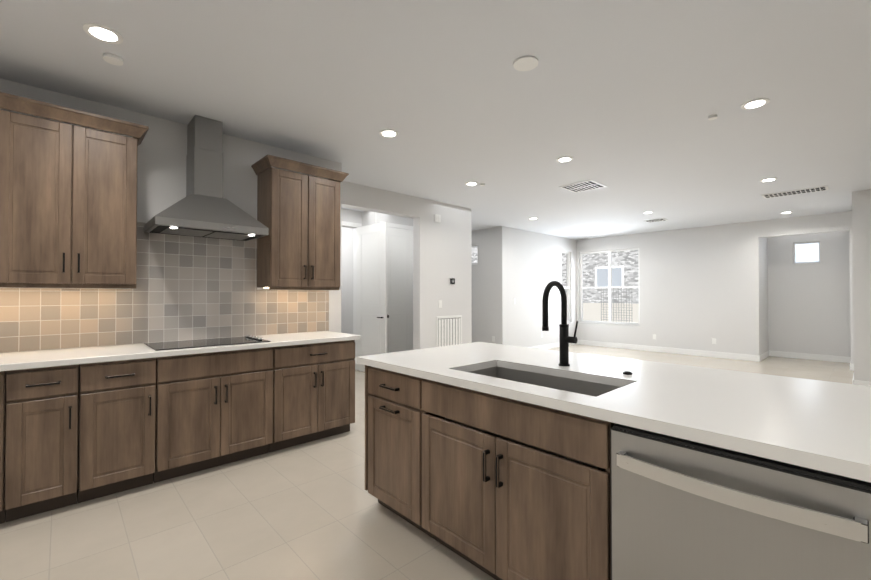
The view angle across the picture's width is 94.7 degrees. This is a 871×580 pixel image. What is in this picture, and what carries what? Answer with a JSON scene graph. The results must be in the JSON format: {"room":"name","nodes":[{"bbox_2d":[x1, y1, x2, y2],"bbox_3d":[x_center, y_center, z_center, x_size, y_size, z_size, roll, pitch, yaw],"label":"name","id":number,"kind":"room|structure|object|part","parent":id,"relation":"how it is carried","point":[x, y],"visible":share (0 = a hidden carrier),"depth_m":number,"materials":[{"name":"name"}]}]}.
{"room":"kitchen","nodes":[
{"label":"kitchen","id":0,"kind":"room"},
{"bbox_2d":[0,78,341,352],"bbox_3d":[-3.540,-0.026,3.496,4.850,2.720,2.190,1,-1,-43],"label":"wall","id":1,"kind":"structure","parent":0,"point":[161,165],"depth_m":3.29,"materials":[{"name":"grey paint"}]},
{"bbox_2d":[0,92,11,287],"bbox_3d":[-2.969,-0.604,2.296,0.755,1.130,0.345,1,-1,-43],"label":"upper cabinet","id":2,"kind":"object","parent":1,"relation":"attached to","point":[5,99],"depth_m":2.42,"materials":[{"name":"brown wood"}]},
{"bbox_2d":[12,96,139,287],"bbox_3d":[-2.512,-0.599,2.722,0.755,1.130,0.345,1,-1,-43],"label":"upper cabinet","id":3,"kind":"object","parent":1,"relation":"attached to","point":[68,205],"depth_m":2.62,"materials":[{"name":"brown wood"}]},
{"bbox_2d":[0,222,328,352],"bbox_3d":[-2.205,-0.056,3.237,2.950,0.946,0.008,1,-1,-43],"label":"tile backsplash","id":4,"kind":"structure","parent":1,"relation":"attached to","point":[191,288],"depth_m":3.27,"materials":[{"name":"grey tile"}]},
{"bbox_2d":[144,115,268,240],"bbox_3d":[-1.838,-0.915,3.248,0.780,0.942,0.503,1,-1,-43],"label":"range hood","id":5,"kind":"object","parent":1,"relation":"attached to","point":[204,208],"visible":1,"depth_m":3.20,"materials":[{"name":"silver metal"}]},
{"bbox_2d":[251,154,348,289],"bbox_3d":[-1.280,-0.576,3.832,0.787,1.152,0.401,1,-1,-43],"label":"upper cabinet","id":6,"kind":"object","parent":1,"relation":"attached to","point":[298,216],"visible":0.98,"depth_m":3.68,"materials":[{"name":"brown wood"}]},
{"bbox_2d":[342,209,361,228],"bbox_3d":[-1.891,0.006,6.427,1.560,2.720,0.150,1,-1,-43],"label":"wall","id":7,"kind":"structure","parent":0,"point":[353,216],"depth_m":6.79,"materials":[{"name":"grey paint"}]},
{"bbox_2d":[356,222,388,371],"bbox_3d":[-1.038,0.144,6.579,0.760,2.423,0.159,-1,-1,43],"label":"hall door","id":8,"kind":"structure","parent":7,"relation":"in","point":[372,317],"depth_m":6.52,"materials":[{"name":"white paint"}]},
{"bbox_2d":[342,221,412,369],"bbox_3d":[-1.189,0.115,6.795,1.770,2.510,0.566,1,-1,-43],"label":"door frame","id":9,"kind":"structure","parent":7,"relation":"attached to","point":[352,224],"depth_m":6.91,"materials":[{"name":"white paint"}]},
{"bbox_2d":[387,227,412,352],"bbox_3d":[-0.626,0.148,6.901,0.650,2.423,0.072,1,-1,-43],"label":"hall door","id":10,"kind":"structure","parent":7,"relation":"in","point":[400,289],"depth_m":6.94,"materials":[{"name":"white paint"}]},
{"bbox_2d":[341,211,412,333],"bbox_3d":[-1.426,0.023,7.953,1.200,2.720,2.550,1,-1,-43],"label":"wall","id":11,"kind":"structure","parent":0,"point":[369,218],"depth_m":7.20,"materials":[{"name":"grey paint"}]},
{"bbox_2d":[342,181,471,349],"bbox_3d":[-0.463,-0.001,5.775,2.760,2.720,0.150,1,-1,-43],"label":"wall","id":12,"kind":"structure","parent":0,"point":[441,252],"depth_m":6.06,"materials":[{"name":"grey paint"}]},
{"bbox_2d":[435,214,440,222],"bbox_3d":[0.033,-1.095,6.131,0.115,0.115,0.022,1,-1,-43],"label":"door chime","id":13,"kind":"object","parent":12,"relation":"attached to","point":[437,218],"depth_m":6.12,"materials":[{"name":"white plastic"}]},
{"bbox_2d":[438,300,441,307],"bbox_3d":[0.072,0.216,6.162,0.075,0.115,0.009,1,-1,-43],"label":"switch plate","id":14,"kind":"object","parent":12,"relation":"attached to","point":[439,301],"depth_m":6.15,"materials":[{"name":"white plastic"}]},
{"bbox_2d":[436,315,461,346],"bbox_3d":[0.219,0.665,6.289,0.570,0.520,0.015,1,-1,-43],"label":"air vent","id":15,"kind":"object","parent":12,"relation":"in","point":[448,330],"visible":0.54,"depth_m":6.26,"materials":[{"name":"white metal"}]},
{"bbox_2d":[449,277,454,284],"bbox_3d":[0.271,-0.137,6.338,0.120,0.125,0.026,1,-1,-43],"label":"thermostat","id":16,"kind":"object","parent":12,"relation":"attached to","point":[451,280],"visible":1,"depth_m":6.32,"materials":[{"name":"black plastic"}]},
{"bbox_2d":[0,344,853,579],"bbox_3d":[1.610,1.345,4.445,13.700,0.001,11.800,1,-1,-43],"label":"floor","id":17,"kind":"structure","parent":0,"point":[314,510],"depth_m":2.23,"materials":[{"name":"tile"}]},
{"bbox_2d":[0,369,27,523],"bbox_3d":[-2.792,0.883,2.254,0.686,0.874,0.626,1,-1,-43],"label":"base cabinet","id":18,"kind":"object","parent":17,"relation":"on","point":[13,383],"depth_m":2.24,"materials":[{"name":"brown wood"}]},
{"bbox_2d":[0,331,360,370],"bbox_3d":[-1.990,0.434,2.986,2.930,0.038,0.655,1,-1,-43],"label":"countertop","id":19,"kind":"structure","parent":18,"relation":"on","point":[19,360],"depth_m":2.72,"materials":[{"name":"white stone"}]},
{"bbox_2d":[144,335,270,350],"bbox_3d":[-1.783,0.402,3.160,0.770,0.028,0.510,1,-1,-43],"label":"cooktop","id":20,"kind":"object","parent":19,"relation":"in","point":[171,345],"visible":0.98,"depth_m":3.13,"materials":[{"name":"black glass"}]},
{"bbox_2d":[24,363,95,516],"bbox_3d":[-2.453,0.887,2.570,0.375,0.874,0.626,1,-1,-43],"label":"base cabinet","id":21,"kind":"object","parent":17,"relation":"on","point":[83,432],"depth_m":2.37,"materials":[{"name":"brown wood"}]},
{"bbox_2d":[96,356,171,497],"bbox_3d":[-2.224,0.889,2.784,0.527,0.874,0.626,1,-1,-43],"label":"base cabinet","id":22,"kind":"object","parent":17,"relation":"on","point":[134,397],"depth_m":2.61,"materials":[{"name":"brown wood"}]},
{"bbox_2d":[172,346,283,477],"bbox_3d":[-1.795,0.894,3.183,0.918,0.874,0.626,1,-1,-43],"label":"base cabinet","id":23,"kind":"object","parent":17,"relation":"on","point":[228,406],"depth_m":2.98,"materials":[{"name":"brown wood"}]},
{"bbox_2d":[284,340,354,448],"bbox_3d":[-1.258,0.899,3.683,0.826,0.874,0.626,1,-1,-43],"label":"base cabinet","id":24,"kind":"object","parent":17,"relation":"on","point":[319,378],"depth_m":3.49,"materials":[{"name":"brown wood"}]},
{"bbox_2d":[365,365,512,548],"bbox_3d":[0.004,0.885,2.443,0.641,0.874,0.587,1,-1,-43],"label":"base cabinet","id":25,"kind":"object","parent":17,"relation":"on","point":[495,507],"depth_m":1.98,"materials":[{"name":"brown wood"}]},
{"bbox_2d":[357,342,870,481],"bbox_3d":[0.955,0.414,1.750,1.140,0.050,2.995,1,-1,-43],"label":"countertop","id":26,"kind":"structure","parent":25,"relation":"on","point":[823,426],"depth_m":1.47,"materials":[{"name":"white stone"}]},
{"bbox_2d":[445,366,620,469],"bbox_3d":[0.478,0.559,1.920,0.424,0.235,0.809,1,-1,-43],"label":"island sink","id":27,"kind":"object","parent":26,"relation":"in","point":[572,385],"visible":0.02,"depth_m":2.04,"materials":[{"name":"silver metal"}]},
{"bbox_2d":[542,281,577,365],"bbox_3d":[0.645,0.177,2.084,0.230,0.454,0.106,1,-1,-43],"label":"faucet","id":28,"kind":"object","parent":26,"relation":"on","point":[565,339],"visible":1,"depth_m":2.14,"materials":[{"name":"black metal"}]},
{"bbox_3d":[0.922,0.397,1.925,0.042,0.011,0.042,1,-1,-43],"label":"sink button","id":29,"kind":"part","parent":26,"relation":"part of","materials":[{"name":"black metal"}]},
{"bbox_2d":[610,424,870,579],"bbox_3d":[0.997,0.876,1.300,0.666,0.868,0.622,1,-1,-43],"label":"dishwasher","id":30,"kind":"object","parent":17,"relation":"on","point":[683,509],"visible":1,"depth_m":1.10,"materials":[{"name":"grey metal"}]},
{"bbox_2d":[0,0,870,247],"bbox_3d":[1.610,-1.375,4.475,13.700,0.001,11.800,1,-1,-43],"label":"ceiling","id":31,"kind":"structure","parent":0,"point":[622,100],"depth_m":2.79,"materials":[{"name":"paint"}]},
{"bbox_2d":[83,23,122,43],"bbox_3d":[-1.811,-1.396,2.190,0.169,0.008,0.169,-1,-1,41],"label":"recessed light","id":32,"kind":"object","parent":31,"relation":"in","point":[102,33],"depth_m":2.18,"materials":[{"name":"white plastic"}]},
{"bbox_2d":[103,53,122,65],"bbox_3d":[-1.924,-1.387,2.397,0.093,0.022,0.139,1,-1,-43],"label":"ceiling detector","id":33,"kind":"object","parent":31,"relation":"attached to","point":[113,59],"depth_m":2.40,"materials":[{"name":"white plastic"}]},
{"bbox_2d":[379,129,398,137],"bbox_3d":[-0.411,-1.382,3.549,0.169,0.008,0.169,0,-1,2],"label":"recessed light","id":34,"kind":"object","parent":31,"relation":"in","point":[388,133],"depth_m":3.53,"materials":[{"name":"white plastic"}]},
{"bbox_2d":[465,182,477,185],"bbox_3d":[0.466,-1.364,5.159,0.169,0.008,0.169,0,-1,2],"label":"recessed light","id":35,"kind":"object","parent":31,"relation":"in","point":[468,183],"depth_m":5.13,"materials":[{"name":"white plastic"}]},
{"bbox_2d":[513,55,537,70],"bbox_3d":[0.549,-1.386,2.439,0.161,0.022,0.158,1,-1,-43],"label":"ceiling detector","id":36,"kind":"object","parent":31,"relation":"attached to","point":[526,63],"depth_m":2.46,"materials":[{"name":"white plastic"}]},
{"bbox_2d":[556,156,572,161],"bbox_3d":[1.360,-1.374,4.229,0.169,0.008,0.169,0,-1,2],"label":"recessed light","id":37,"kind":"object","parent":31,"relation":"in","point":[562,159],"depth_m":4.22,"materials":[{"name":"white plastic"}]},
{"bbox_2d":[560,180,606,192],"bbox_3d":[1.943,-1.360,5.291,0.440,0.011,0.440,1,-1,-43],"label":"ceiling vent","id":38,"kind":"object","parent":31,"relation":"in","point":[583,186],"depth_m":5.27,"materials":[{"name":"white metal"}]},
{"bbox_2d":[644,218,666,222],"bbox_3d":[4.228,-1.334,7.708,0.280,0.011,0.340,1,-1,-43],"label":"ceiling vent","id":39,"kind":"object","parent":31,"relation":"in","point":[661,219],"depth_m":7.69,"materials":[{"name":"white metal"}]},
{"bbox_2d":[708,115,716,119],"bbox_3d":[2.196,-1.378,3.183,0.109,0.022,0.062,1,-1,-43],"label":"ceiling detector","id":40,"kind":"object","parent":31,"relation":"attached to","point":[712,117],"depth_m":3.20,"materials":[{"name":"white plastic"}]},
{"bbox_2d":[741,98,769,109],"bbox_3d":[2.385,-1.388,2.997,0.169,0.008,0.169,0,-1,2],"label":"recessed light","id":41,"kind":"object","parent":31,"relation":"in","point":[756,103],"depth_m":2.98,"materials":[{"name":"white plastic"}]},
{"bbox_2d":[760,178,777,181],"bbox_3d":[4.132,-1.366,4.980,0.169,0.008,0.169,0,-1,2],"label":"recessed light","id":42,"kind":"object","parent":31,"relation":"in","point":[767,179],"depth_m":4.96,"materials":[{"name":"white plastic"}]},
{"bbox_2d":[761,186,828,197],"bbox_3d":[4.996,-1.357,5.593,0.280,0.011,0.680,1,-1,-43],"label":"ceiling vent","id":43,"kind":"object","parent":31,"relation":"in","point":[822,188],"depth_m":5.57,"materials":[{"name":"white metal"}]},
{"bbox_2d":[471,226,506,344],"bbox_3d":[0.460,0.040,9.471,0.150,2.720,2.900,1,-1,-43],"label":"wall","id":44,"kind":"structure","parent":0,"point":[489,295],"depth_m":8.60,"materials":[{"name":"grey paint"}]},
{"bbox_2d":[507,227,576,346],"bbox_3d":[2.604,0.041,9.590,3.150,2.720,0.150,1,-1,-43],"label":"wall","id":45,"kind":"structure","parent":0,"point":[534,264],"depth_m":9.19,"materials":[{"name":"grey paint"}]},
{"bbox_2d":[562,251,571,322],"bbox_3d":[3.291,-0.072,10.197,0.500,1.822,0.124,1,-1,-43],"label":"window","id":46,"kind":"structure","parent":45,"relation":"in","point":[568,286],"depth_m":10.35,"materials":[{"name":"white plastic"}]},
{"bbox_2d":[577,211,853,363],"bbox_3d":[5.471,0.031,8.714,0.150,2.720,5.040,1,-1,-43],"label":"wall","id":47,"kind":"structure","parent":0,"point":[699,288],"depth_m":8.45,"materials":[{"name":"grey paint"}]},
{"bbox_2d":[492,333,715,343],"bbox_3d":[3.491,1.048,8.402,3.155,0.130,3.320,1,-1,-43],"label":"outlet plates","id":48,"kind":"object","parent":47,"relation":"attached to","point":[654,337],"visible":1,"depth_m":8.51,"materials":[{"name":"white plastic"}]},
{"bbox_2d":[580,248,639,325],"bbox_3d":[4.290,-0.074,9.946,0.124,1.822,1.490,1,-1,-43],"label":"window","id":49,"kind":"structure","parent":47,"relation":"in","point":[609,287],"depth_m":9.94,"materials":[{"name":"white plastic"}]},
{"bbox_2d":[529,340,870,385],"bbox_3d":[3.329,1.305,6.048,8.700,0.115,11.500,1,-1,-43],"label":"baseboard","id":50,"kind":"structure","parent":47,"relation":"attached to","point":[761,357],"depth_m":8.32,"materials":[{"name":"white paint"}]},
{"bbox_2d":[760,238,767,353],"bbox_3d":[6.640,0.026,8.230,0.900,2.720,0.150,1,-1,-43],"label":"wall","id":51,"kind":"structure","parent":0,"point":[763,296],"depth_m":8.16,"materials":[{"name":"grey paint"}]},
{"bbox_2d":[767,231,850,356],"bbox_3d":[7.494,0.024,8.083,0.150,2.720,1.530,1,-1,-43],"label":"wall","id":52,"kind":"structure","parent":0,"point":[808,308],"depth_m":7.99,"materials":[{"name":"grey paint"}]},
{"bbox_2d":[793,241,820,263],"bbox_3d":[7.472,-0.745,8.079,0.124,0.442,0.410,1,-1,-43],"label":"window","id":53,"kind":"structure","parent":52,"relation":"in","point":[794,256],"depth_m":8.08,"materials":[{"name":"white plastic"}]},
{"bbox_2d":[852,189,870,381],"bbox_3d":[7.773,-0.012,4.777,1.850,2.720,3.860,1,-1,-43],"label":"wall","id":54,"kind":"structure","parent":0,"point":[861,220],"depth_m":5.50,"materials":[{"name":"grey paint"}]},
{"label":"outside","id":55,"kind":"structure","parent":0,"visible":0},
{"bbox_2d":[471,243,818,322],"bbox_3d":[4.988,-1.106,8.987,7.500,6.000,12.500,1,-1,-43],"label":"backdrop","id":56,"kind":"structure","parent":55,"point":[625,304],"depth_m":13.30,"materials":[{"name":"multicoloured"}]}
]}

